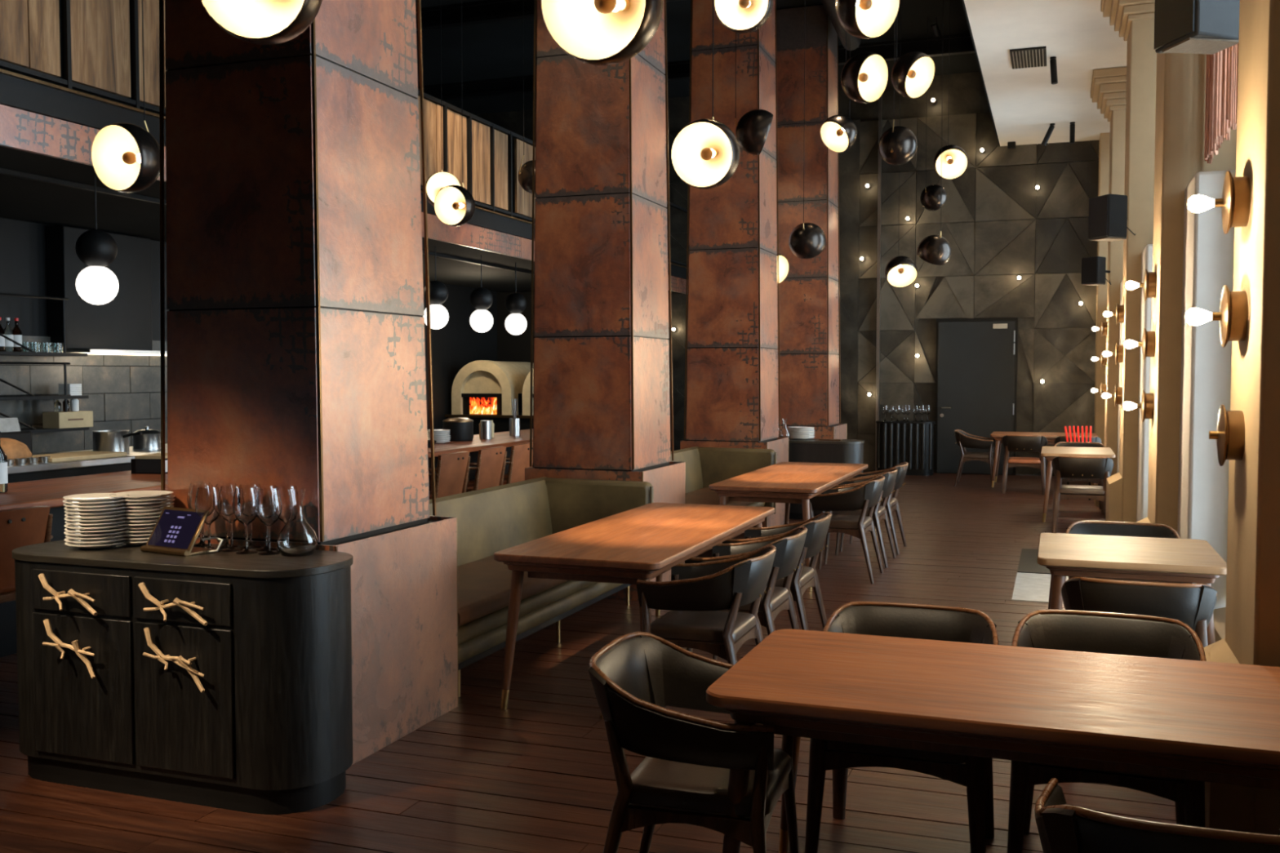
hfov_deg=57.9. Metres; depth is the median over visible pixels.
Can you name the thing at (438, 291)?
globe pendant
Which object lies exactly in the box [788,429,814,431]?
plate
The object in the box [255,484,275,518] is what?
bowl
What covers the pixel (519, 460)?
armchair
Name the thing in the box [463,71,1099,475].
wall
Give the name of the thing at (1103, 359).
sconce
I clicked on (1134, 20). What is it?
pier
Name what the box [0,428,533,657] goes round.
bar counter
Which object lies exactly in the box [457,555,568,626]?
seat cushion
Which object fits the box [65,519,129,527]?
plate
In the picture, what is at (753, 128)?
dome pendant
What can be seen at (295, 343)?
column
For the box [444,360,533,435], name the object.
oven
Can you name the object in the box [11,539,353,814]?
base cabinet
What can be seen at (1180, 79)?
pier
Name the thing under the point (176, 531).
tablet stand
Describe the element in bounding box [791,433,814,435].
plate
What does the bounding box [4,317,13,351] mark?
bottle
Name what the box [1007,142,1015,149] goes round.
ceiling spotlight
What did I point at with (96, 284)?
globe pendant
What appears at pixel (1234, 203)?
sconce
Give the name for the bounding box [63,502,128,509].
plate
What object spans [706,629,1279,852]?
dining table
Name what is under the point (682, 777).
dining chair
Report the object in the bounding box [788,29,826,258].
dome pendant
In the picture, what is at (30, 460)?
metal cup
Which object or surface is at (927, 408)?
bowl
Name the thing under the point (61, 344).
tumbler
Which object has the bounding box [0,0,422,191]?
wall
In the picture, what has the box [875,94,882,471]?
trim
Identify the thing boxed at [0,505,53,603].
armchair
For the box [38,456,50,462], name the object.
metal cup
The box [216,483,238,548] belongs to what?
wine glass
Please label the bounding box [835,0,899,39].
dome pendant
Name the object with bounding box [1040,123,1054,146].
ceiling spotlight
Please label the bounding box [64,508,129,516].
plate
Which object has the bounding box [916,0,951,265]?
dome pendant
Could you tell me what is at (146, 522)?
plate
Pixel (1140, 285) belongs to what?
socket
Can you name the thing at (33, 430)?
wall shelf
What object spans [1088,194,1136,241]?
wall speaker
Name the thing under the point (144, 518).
plate
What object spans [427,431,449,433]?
plate
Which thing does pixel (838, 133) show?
dome pendant
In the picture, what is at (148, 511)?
plate
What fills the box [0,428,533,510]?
countertop
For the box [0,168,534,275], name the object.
beam
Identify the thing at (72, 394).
folded napkin
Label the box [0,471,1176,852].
floor
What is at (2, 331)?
bottle
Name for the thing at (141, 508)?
plate
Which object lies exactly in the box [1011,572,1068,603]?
floor mat
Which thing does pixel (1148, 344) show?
sconce
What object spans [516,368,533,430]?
oven
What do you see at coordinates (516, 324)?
globe pendant
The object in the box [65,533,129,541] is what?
plate
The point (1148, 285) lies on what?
sconce
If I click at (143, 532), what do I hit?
plate
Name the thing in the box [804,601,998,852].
dining chair
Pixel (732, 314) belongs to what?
column
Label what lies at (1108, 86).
pier
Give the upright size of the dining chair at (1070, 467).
0.794 m
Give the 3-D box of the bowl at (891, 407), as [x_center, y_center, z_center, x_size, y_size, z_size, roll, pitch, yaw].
[4.051,-0.273,18.636,0.101,0.147,0.101,1,3,20]
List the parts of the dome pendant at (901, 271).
cord, bulb crown, lamp shade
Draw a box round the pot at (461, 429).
[442,417,473,441]
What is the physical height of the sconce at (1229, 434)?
0.202 m
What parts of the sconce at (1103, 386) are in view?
bulb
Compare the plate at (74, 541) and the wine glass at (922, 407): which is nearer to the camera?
the plate at (74, 541)
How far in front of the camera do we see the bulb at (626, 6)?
3.52 m
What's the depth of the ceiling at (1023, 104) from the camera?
13.30 m
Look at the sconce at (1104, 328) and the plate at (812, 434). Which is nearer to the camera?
the plate at (812, 434)
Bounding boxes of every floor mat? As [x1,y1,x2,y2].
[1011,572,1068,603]
[1017,548,1050,573]
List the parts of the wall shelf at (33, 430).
rail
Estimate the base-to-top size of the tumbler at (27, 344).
0.090 m
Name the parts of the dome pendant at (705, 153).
lamp shade, bulb crown, cord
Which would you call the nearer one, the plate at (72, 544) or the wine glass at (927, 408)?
the plate at (72, 544)
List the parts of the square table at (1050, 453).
leg, edge moulding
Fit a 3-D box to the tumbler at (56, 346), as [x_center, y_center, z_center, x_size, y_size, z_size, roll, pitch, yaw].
[-5.398,-0.728,10.711,0.066,0.090,0.066,1,3,20]
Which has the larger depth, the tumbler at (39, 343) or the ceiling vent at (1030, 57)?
the ceiling vent at (1030, 57)
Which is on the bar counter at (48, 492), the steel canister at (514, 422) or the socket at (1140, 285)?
the steel canister at (514, 422)
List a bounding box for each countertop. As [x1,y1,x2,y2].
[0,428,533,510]
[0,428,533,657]
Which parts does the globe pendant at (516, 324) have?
cord, opal globe, black globe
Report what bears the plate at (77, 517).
on the plate at (73, 520)
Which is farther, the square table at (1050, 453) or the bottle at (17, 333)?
the square table at (1050, 453)
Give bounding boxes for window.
[1093,132,1235,641]
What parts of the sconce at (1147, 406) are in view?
bulb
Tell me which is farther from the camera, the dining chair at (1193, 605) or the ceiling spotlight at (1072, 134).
the ceiling spotlight at (1072, 134)
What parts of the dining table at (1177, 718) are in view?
leg, leg, edge moulding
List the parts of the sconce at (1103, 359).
bulb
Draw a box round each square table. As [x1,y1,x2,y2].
[1037,533,1226,644]
[1040,446,1115,522]
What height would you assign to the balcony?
1.430 m
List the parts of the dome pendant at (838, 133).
lamp shade, bulb crown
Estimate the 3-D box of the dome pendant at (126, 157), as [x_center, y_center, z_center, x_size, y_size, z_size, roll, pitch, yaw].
[-2.671,-3.139,6.024,0.364,3.830,0.292,1,3,20]
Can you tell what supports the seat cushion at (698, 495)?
on the bench at (705, 467)
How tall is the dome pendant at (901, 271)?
3.795 m
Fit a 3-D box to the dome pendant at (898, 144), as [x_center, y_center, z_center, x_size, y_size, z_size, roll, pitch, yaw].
[2.408,-3.859,10.776,0.359,2.820,0.315,1,3,20]
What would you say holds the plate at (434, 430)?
on the plate at (428, 431)
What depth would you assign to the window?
6.34 m
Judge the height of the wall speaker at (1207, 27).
0.407 m
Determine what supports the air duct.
attached to the truss
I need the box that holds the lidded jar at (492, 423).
[479,420,494,437]
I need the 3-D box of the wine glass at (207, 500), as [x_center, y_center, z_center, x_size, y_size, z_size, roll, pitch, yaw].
[-1.701,0.366,4.566,0.101,0.258,0.101,1,3,20]
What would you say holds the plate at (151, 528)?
on the plate at (143, 532)
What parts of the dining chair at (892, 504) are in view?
leg, leg, seat, leg, rail, leg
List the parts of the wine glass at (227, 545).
stem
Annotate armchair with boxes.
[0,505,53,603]
[428,446,506,492]
[428,451,470,499]
[466,442,533,484]
[503,457,510,477]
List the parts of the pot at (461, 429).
pot lid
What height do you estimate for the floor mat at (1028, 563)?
0.008 m
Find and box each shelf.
[0,293,87,356]
[0,361,88,400]
[0,394,88,433]
[444,414,512,417]
[516,415,533,417]
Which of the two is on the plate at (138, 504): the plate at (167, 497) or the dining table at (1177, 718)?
the plate at (167, 497)
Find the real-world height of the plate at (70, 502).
0.022 m
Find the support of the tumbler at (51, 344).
on the wall shelf at (31, 353)
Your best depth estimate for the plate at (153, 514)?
4.71 m
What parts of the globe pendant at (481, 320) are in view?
opal globe, cord, black globe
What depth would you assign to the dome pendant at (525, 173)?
12.51 m
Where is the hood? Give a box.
[44,225,167,355]
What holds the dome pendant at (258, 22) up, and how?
hanging from the ceiling at (494, 50)
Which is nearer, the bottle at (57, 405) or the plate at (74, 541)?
the plate at (74, 541)
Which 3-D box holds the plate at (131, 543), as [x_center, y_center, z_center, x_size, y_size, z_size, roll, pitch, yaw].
[-2.061,0.472,4.806,0.243,0.022,0.243,1,3,20]
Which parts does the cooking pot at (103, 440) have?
pot handle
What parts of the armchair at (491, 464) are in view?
leg, armrest, seat, leg, armrest, backrest, leg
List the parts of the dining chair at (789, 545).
leg, leg, rail, seat, leg, rail, leg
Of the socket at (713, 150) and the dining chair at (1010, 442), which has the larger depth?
the dining chair at (1010, 442)
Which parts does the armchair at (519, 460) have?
seat, leg, backrest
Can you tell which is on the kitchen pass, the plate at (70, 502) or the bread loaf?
the bread loaf
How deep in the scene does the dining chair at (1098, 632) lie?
3.81 m
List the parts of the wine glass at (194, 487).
stem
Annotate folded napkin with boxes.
[58,383,81,386]
[58,386,81,387]
[58,387,81,389]
[58,389,81,391]
[58,391,81,393]
[58,393,81,395]
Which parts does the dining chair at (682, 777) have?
leg, leg, rail, seat, leg, rail, leg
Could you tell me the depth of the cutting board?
8.51 m
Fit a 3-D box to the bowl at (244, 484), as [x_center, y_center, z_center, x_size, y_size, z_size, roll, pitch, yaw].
[-1.575,0.306,4.678,0.101,0.147,0.101,1,3,20]
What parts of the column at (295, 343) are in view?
corner trim, corner trim, corner trim, trim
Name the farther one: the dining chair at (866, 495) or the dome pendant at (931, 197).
the dome pendant at (931, 197)
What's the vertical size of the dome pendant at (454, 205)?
3.480 m
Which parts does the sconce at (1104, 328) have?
bulb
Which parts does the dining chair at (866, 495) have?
leg, leg, rail, seat, leg, rail, leg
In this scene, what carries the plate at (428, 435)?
on the plate at (428, 437)
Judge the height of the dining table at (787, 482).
0.752 m
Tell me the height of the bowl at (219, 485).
0.147 m
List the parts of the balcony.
railing post, railing post, rail, railing post, railing post, railing post, railing post, rail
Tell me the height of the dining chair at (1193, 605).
0.794 m
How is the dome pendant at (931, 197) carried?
hanging from the ceiling at (494, 50)
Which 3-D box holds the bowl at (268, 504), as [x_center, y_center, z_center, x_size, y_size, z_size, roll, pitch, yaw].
[-1.447,0.313,4.515,0.101,0.147,0.101,1,3,20]
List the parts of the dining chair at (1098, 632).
leg, leg, rail, seat, leg, leg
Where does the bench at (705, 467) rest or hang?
on the floor
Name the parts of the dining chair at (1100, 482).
rail, leg, leg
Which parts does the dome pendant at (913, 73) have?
cord, lamp shade, bulb crown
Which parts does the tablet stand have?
tablet frame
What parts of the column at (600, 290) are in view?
corner trim, corner trim, corner trim, trim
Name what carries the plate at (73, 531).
on the plate at (99, 535)
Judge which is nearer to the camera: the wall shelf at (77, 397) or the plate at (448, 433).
the wall shelf at (77, 397)
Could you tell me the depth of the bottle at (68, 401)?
10.85 m
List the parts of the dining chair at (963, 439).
leg, leg, rail, seat, leg, leg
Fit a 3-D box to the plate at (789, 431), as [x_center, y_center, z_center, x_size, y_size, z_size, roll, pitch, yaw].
[1.816,0.061,13.023,0.299,0.022,0.299,1,3,20]
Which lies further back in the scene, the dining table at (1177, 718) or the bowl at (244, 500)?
the bowl at (244, 500)
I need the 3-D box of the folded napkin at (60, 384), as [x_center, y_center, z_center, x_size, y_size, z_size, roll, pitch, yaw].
[-5.400,-0.395,10.972,0.140,0.017,0.140,1,3,20]
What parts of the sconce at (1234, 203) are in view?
bulb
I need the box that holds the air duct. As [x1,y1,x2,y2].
[821,0,860,50]
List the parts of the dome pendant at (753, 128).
cord, lamp shade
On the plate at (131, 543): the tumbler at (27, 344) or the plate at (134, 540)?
the plate at (134, 540)
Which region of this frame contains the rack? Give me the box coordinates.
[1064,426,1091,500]
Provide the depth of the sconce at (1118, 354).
10.73 m
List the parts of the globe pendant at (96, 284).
cord, black globe, opal globe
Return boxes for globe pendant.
[75,175,119,305]
[422,245,448,329]
[469,255,493,333]
[504,262,527,335]
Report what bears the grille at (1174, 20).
attached to the wall speaker at (1207, 27)
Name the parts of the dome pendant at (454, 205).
lamp shade, bulb crown, cord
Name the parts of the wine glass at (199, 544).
stem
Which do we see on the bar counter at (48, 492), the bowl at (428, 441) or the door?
the bowl at (428, 441)
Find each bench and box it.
[429,476,653,697]
[670,446,776,514]
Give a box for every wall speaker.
[1081,256,1111,285]
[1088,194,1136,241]
[1154,0,1239,54]
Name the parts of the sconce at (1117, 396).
bulb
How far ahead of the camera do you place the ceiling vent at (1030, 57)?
13.06 m
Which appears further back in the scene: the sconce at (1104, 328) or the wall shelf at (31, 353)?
the sconce at (1104, 328)
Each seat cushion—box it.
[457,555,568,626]
[685,487,753,506]
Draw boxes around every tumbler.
[22,342,30,351]
[30,342,38,351]
[37,342,41,352]
[41,342,49,352]
[48,342,52,352]
[52,342,60,352]
[60,342,63,352]
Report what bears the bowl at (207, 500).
on the wine glass at (207, 500)
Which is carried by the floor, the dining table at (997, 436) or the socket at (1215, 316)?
the dining table at (997, 436)
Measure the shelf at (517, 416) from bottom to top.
0.040 m
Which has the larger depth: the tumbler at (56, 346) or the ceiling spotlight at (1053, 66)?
the ceiling spotlight at (1053, 66)
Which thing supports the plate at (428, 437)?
on the plate at (428, 438)
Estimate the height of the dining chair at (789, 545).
0.794 m
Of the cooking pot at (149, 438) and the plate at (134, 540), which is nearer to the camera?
the plate at (134, 540)
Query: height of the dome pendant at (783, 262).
3.760 m
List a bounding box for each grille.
[1081,257,1097,284]
[1088,195,1108,239]
[1154,0,1195,49]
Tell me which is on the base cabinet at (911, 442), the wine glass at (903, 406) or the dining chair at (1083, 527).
the wine glass at (903, 406)
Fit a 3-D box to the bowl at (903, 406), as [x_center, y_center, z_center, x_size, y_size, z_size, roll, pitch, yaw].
[4.246,-0.271,18.587,0.101,0.147,0.101,1,3,20]
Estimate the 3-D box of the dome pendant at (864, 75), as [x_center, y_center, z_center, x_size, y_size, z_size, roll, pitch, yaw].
[1.611,-3.756,8.373,0.299,2.809,0.358,2,4,43]
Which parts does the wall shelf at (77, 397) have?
rail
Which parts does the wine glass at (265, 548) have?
stem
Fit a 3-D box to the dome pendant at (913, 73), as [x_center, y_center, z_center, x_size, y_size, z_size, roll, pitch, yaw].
[2.184,-3.922,9.261,0.359,2.557,0.315,-2,3,-39]
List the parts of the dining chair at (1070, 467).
leg, seat, rail, leg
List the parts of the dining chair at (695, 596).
leg, leg, rail, seat, leg, rail, leg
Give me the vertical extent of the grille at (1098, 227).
0.352 m
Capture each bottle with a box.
[0,317,4,351]
[0,431,8,493]
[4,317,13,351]
[12,318,22,351]
[53,399,61,412]
[62,399,70,411]
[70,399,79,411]
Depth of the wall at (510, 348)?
19.76 m
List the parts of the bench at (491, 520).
leg, backrest, frame, leg, panel, leg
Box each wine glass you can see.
[186,481,212,546]
[189,484,214,548]
[195,485,220,553]
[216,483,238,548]
[219,484,243,551]
[232,486,257,554]
[240,483,261,549]
[255,484,277,551]
[255,487,282,555]
[275,484,296,551]
[881,404,888,421]
[888,404,894,421]
[894,404,901,421]
[901,404,906,421]
[904,404,911,421]
[912,404,919,421]
[918,404,924,421]
[924,404,930,421]
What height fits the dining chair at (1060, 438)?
0.794 m
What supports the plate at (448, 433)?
on the plate at (428, 435)
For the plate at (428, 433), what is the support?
on the plate at (448, 433)
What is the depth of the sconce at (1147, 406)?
7.25 m
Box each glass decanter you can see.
[276,488,317,557]
[778,418,791,439]
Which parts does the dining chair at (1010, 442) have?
leg, seat, rail, leg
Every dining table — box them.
[493,502,774,709]
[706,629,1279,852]
[708,462,867,588]
[990,431,1097,487]
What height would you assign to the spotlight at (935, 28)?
0.264 m
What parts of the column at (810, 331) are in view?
corner trim, corner trim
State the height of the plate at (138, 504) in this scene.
0.022 m
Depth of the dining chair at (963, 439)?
16.52 m
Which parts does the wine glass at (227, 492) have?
stem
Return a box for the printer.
[0,417,32,455]
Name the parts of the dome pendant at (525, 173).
cord, lamp shade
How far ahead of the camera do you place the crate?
10.77 m
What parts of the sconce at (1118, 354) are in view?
bulb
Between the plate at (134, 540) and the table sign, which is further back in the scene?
the table sign
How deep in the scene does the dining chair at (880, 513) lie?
9.73 m
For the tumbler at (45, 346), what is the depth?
10.57 m
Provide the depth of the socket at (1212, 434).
3.81 m
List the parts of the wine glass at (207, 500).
stem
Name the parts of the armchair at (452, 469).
seat, leg, leg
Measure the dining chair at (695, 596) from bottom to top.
0.794 m
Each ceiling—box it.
[415,0,979,115]
[961,0,1127,146]
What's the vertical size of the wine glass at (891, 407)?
0.258 m
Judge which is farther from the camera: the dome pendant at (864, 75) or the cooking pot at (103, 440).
the cooking pot at (103, 440)
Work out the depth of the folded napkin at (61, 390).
10.95 m
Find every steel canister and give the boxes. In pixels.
[480,420,491,439]
[509,399,519,435]
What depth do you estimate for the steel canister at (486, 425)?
12.46 m
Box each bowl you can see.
[186,481,210,508]
[189,484,212,509]
[195,485,220,524]
[216,483,236,519]
[219,484,240,523]
[232,486,257,524]
[240,483,259,516]
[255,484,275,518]
[255,487,282,525]
[275,484,296,523]
[427,440,436,447]
[881,404,888,413]
[888,404,894,413]
[894,404,901,414]
[901,404,906,413]
[904,404,911,414]
[912,404,919,414]
[918,404,924,414]
[924,404,930,414]
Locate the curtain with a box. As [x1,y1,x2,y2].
[1204,43,1238,164]
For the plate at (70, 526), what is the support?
on the plate at (73, 531)
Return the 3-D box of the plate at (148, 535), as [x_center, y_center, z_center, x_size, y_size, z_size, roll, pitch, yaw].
[-2.063,0.444,4.805,0.243,0.022,0.243,1,3,20]
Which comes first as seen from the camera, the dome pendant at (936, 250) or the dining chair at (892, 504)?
the dining chair at (892, 504)
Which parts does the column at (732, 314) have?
corner trim, corner trim, trim, corner trim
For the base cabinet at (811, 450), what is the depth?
12.66 m
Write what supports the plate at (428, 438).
on the plate
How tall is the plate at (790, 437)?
0.022 m
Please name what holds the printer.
on the kitchen pass
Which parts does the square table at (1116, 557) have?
leg, leg, edge moulding, leg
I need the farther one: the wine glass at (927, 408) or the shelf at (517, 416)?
the wine glass at (927, 408)
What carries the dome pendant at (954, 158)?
hanging from the ceiling at (494, 50)
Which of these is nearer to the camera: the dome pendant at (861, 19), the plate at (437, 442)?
the dome pendant at (861, 19)
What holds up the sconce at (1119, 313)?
attached to the pier at (1134, 20)
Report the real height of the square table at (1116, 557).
0.752 m
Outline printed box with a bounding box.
[130,453,167,474]
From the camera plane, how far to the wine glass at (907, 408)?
18.46 m
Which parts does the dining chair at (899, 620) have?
leg, leg, seat, rail, leg, leg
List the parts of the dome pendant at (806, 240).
cord, lamp shade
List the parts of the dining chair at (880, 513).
leg, leg, seat, leg, rail, leg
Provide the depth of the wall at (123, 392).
11.56 m
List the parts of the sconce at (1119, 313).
bulb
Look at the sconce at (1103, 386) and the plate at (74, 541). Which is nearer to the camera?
the plate at (74, 541)
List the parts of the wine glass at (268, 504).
stem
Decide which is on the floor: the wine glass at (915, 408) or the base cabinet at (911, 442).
the base cabinet at (911, 442)
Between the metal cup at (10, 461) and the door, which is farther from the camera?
the door
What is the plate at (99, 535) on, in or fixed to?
on the plate at (102, 539)
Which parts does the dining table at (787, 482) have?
leg, leg, edge moulding, leg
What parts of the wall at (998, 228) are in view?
wall panel, wall panel, wall panel, wall panel, wall panel, wall panel, wall panel, wall panel, wall panel, wall panel, wall panel, wall panel, wall panel, wall panel, wall panel, wall panel, wall panel, wall panel, wall panel, wall panel, wall panel, wall panel, wall panel, wall panel, wall panel, wall panel, wall panel, wall panel, wall panel, wall panel, wall panel, wall panel, wall panel, wall panel, wall panel, wall panel, wall panel, wall panel, wall panel, wall panel, wall panel, wall panel, wall panel, wall panel, wall panel, wall panel, wall panel, wall panel, wall panel, wall panel, wall panel, wall panel, wall panel, wall panel, wall panel, wall panel, wall panel, wall panel, wall panel, wall panel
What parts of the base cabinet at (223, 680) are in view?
branch handle, branch handle, drawer, door, branch handle, branch handle, drawer, door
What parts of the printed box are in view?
picture panel, carton lid, white panel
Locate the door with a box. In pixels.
[934,317,1017,475]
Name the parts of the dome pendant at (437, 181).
cord, lamp shade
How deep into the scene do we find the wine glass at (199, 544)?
4.72 m
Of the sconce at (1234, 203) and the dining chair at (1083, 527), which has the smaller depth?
the sconce at (1234, 203)
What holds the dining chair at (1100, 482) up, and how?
on the floor
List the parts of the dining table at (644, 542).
leg, edge moulding, leg, leg, leg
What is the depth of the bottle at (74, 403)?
10.94 m
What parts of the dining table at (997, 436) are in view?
leg, leg, edge moulding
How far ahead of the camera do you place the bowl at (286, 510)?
4.55 m
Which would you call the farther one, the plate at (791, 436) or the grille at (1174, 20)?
the plate at (791, 436)
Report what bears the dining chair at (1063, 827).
on the floor
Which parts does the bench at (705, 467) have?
backrest, panel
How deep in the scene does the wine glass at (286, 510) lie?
4.55 m
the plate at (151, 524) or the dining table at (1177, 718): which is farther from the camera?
the plate at (151, 524)
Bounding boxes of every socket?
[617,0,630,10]
[712,149,717,156]
[1138,283,1143,287]
[1208,431,1217,439]
[1211,311,1221,320]
[1213,198,1223,207]
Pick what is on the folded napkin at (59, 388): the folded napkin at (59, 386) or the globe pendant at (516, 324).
the folded napkin at (59, 386)
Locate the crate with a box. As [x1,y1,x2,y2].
[42,410,93,428]
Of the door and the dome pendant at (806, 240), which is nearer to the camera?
the dome pendant at (806, 240)
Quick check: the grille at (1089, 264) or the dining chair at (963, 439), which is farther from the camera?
the dining chair at (963, 439)
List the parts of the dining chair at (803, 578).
seat, rail, leg, rail, leg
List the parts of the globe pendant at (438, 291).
cord, opal globe, black globe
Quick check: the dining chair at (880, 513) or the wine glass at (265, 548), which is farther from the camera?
the dining chair at (880, 513)
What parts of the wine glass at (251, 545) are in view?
stem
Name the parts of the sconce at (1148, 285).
bulb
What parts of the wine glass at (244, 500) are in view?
stem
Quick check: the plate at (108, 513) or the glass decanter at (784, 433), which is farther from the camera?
the glass decanter at (784, 433)
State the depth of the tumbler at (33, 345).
10.45 m
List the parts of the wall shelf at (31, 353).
rail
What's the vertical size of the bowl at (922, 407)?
0.147 m
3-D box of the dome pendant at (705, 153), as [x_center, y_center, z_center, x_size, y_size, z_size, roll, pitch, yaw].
[0.357,-3.149,6.022,0.361,3.810,0.294,1,3,20]
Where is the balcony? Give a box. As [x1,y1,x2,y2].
[0,0,688,294]
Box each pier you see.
[1090,66,1126,506]
[1100,0,1156,522]
[1137,53,1236,531]
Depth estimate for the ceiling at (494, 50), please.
16.99 m
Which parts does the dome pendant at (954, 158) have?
cord, bulb crown, lamp shade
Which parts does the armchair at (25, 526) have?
seat, seat frame, leg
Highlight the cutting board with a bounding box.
[31,450,126,462]
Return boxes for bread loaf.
[0,437,31,463]
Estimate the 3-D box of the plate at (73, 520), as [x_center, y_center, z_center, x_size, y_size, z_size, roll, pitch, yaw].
[-2.203,0.377,4.702,0.243,0.022,0.243,1,3,20]
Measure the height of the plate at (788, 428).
0.022 m
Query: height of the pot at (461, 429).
0.245 m
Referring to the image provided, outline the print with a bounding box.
[67,417,83,420]
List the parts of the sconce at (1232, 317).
bulb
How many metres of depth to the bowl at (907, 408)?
18.46 m
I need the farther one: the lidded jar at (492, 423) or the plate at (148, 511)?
the lidded jar at (492, 423)
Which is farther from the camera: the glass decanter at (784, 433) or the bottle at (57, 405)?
the glass decanter at (784, 433)
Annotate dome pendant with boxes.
[91,0,159,192]
[200,0,322,44]
[426,0,461,206]
[434,0,475,226]
[517,44,535,193]
[541,0,663,65]
[671,0,739,189]
[714,0,773,33]
[735,32,773,155]
[776,253,788,284]
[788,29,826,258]
[820,34,857,152]
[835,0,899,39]
[840,31,888,103]
[878,18,917,165]
[884,9,917,287]
[890,14,934,97]
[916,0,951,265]
[920,17,946,211]
[933,0,968,179]
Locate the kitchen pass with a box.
[7,443,167,483]
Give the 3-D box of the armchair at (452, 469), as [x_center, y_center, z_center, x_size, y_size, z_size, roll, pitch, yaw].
[-1.810,0.680,10.024,0.611,0.941,0.620,1,3,20]
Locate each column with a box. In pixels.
[159,0,458,764]
[524,0,685,600]
[680,0,788,527]
[774,4,846,439]
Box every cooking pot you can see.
[91,430,142,453]
[133,426,160,448]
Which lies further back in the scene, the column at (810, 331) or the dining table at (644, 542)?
the column at (810, 331)
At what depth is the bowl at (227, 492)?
4.56 m
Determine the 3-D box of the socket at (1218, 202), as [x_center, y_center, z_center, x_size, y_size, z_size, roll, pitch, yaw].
[1.893,-0.731,3.785,0.027,0.027,0.027,1,3,20]
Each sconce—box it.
[1090,382,1106,398]
[1091,351,1106,367]
[1092,320,1107,337]
[1102,342,1123,364]
[1102,385,1122,406]
[1103,302,1124,324]
[1123,390,1154,422]
[1124,268,1156,301]
[1124,328,1155,359]
[1185,284,1248,346]
[1187,170,1250,234]
[1208,404,1244,466]
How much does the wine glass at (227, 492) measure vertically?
0.258 m
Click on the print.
(68, 419)
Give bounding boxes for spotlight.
[930,17,941,37]
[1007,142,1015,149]
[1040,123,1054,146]
[1049,56,1057,84]
[1069,121,1075,144]
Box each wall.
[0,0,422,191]
[0,217,500,453]
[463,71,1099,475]
[497,291,535,413]
[1203,0,1279,835]
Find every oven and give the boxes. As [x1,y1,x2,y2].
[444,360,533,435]
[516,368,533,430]
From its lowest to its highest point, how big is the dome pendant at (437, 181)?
3.189 m
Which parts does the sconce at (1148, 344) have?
bulb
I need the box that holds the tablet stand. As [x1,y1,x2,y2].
[140,506,223,556]
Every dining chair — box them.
[587,631,799,852]
[636,545,776,665]
[684,526,807,660]
[721,511,831,630]
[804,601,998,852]
[809,475,884,583]
[824,468,897,568]
[840,462,908,555]
[954,429,995,486]
[1001,435,1047,494]
[1007,608,1206,852]
[1034,777,1279,852]
[1051,455,1113,533]
[1053,441,1104,514]
[1054,435,1101,444]
[1061,577,1217,647]
[1065,520,1180,538]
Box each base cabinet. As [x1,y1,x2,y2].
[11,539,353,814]
[788,438,864,519]
[875,420,935,475]
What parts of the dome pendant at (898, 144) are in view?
cord, lamp shade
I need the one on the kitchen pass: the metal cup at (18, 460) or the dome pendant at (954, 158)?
the metal cup at (18, 460)
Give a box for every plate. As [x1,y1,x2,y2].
[62,493,128,502]
[62,498,128,506]
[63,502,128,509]
[63,505,128,513]
[63,529,129,537]
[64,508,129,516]
[64,512,130,520]
[64,515,128,524]
[64,522,129,531]
[64,526,129,534]
[64,537,129,545]
[64,540,130,548]
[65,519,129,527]
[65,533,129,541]
[109,490,173,499]
[114,494,174,503]
[114,497,174,506]
[115,501,173,510]
[115,504,173,513]
[115,510,162,517]
[115,515,159,520]
[115,519,158,524]
[115,523,155,527]
[115,526,154,531]
[115,530,152,534]
[115,533,151,537]
[115,537,149,542]
[115,541,147,545]
[427,429,449,431]
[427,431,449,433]
[427,432,450,435]
[427,433,449,435]
[427,435,450,437]
[427,436,450,439]
[427,438,450,440]
[435,440,450,444]
[787,426,814,429]
[788,427,813,430]
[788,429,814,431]
[789,431,814,432]
[790,431,814,434]
[790,436,813,439]
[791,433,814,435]
[791,434,813,436]
[791,435,814,438]
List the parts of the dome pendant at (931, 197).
cord, lamp shade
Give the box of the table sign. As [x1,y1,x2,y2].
[818,422,842,440]
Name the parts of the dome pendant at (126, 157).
lamp shade, bulb crown, bulb, cord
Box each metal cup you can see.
[7,458,14,465]
[13,457,26,464]
[26,457,39,463]
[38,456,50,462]
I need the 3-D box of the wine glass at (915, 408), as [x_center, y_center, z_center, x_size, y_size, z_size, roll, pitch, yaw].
[4.408,-0.212,18.510,0.101,0.258,0.101,1,3,20]
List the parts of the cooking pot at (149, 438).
pot, pot lid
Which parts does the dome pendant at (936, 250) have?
lamp shade, cord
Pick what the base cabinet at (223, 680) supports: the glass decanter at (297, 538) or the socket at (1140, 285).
the glass decanter at (297, 538)
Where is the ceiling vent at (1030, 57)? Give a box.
[1009,46,1046,69]
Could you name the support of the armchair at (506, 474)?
on the floor
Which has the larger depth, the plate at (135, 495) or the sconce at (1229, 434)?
the plate at (135, 495)
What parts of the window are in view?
window sill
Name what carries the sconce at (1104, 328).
attached to the pier at (1108, 86)

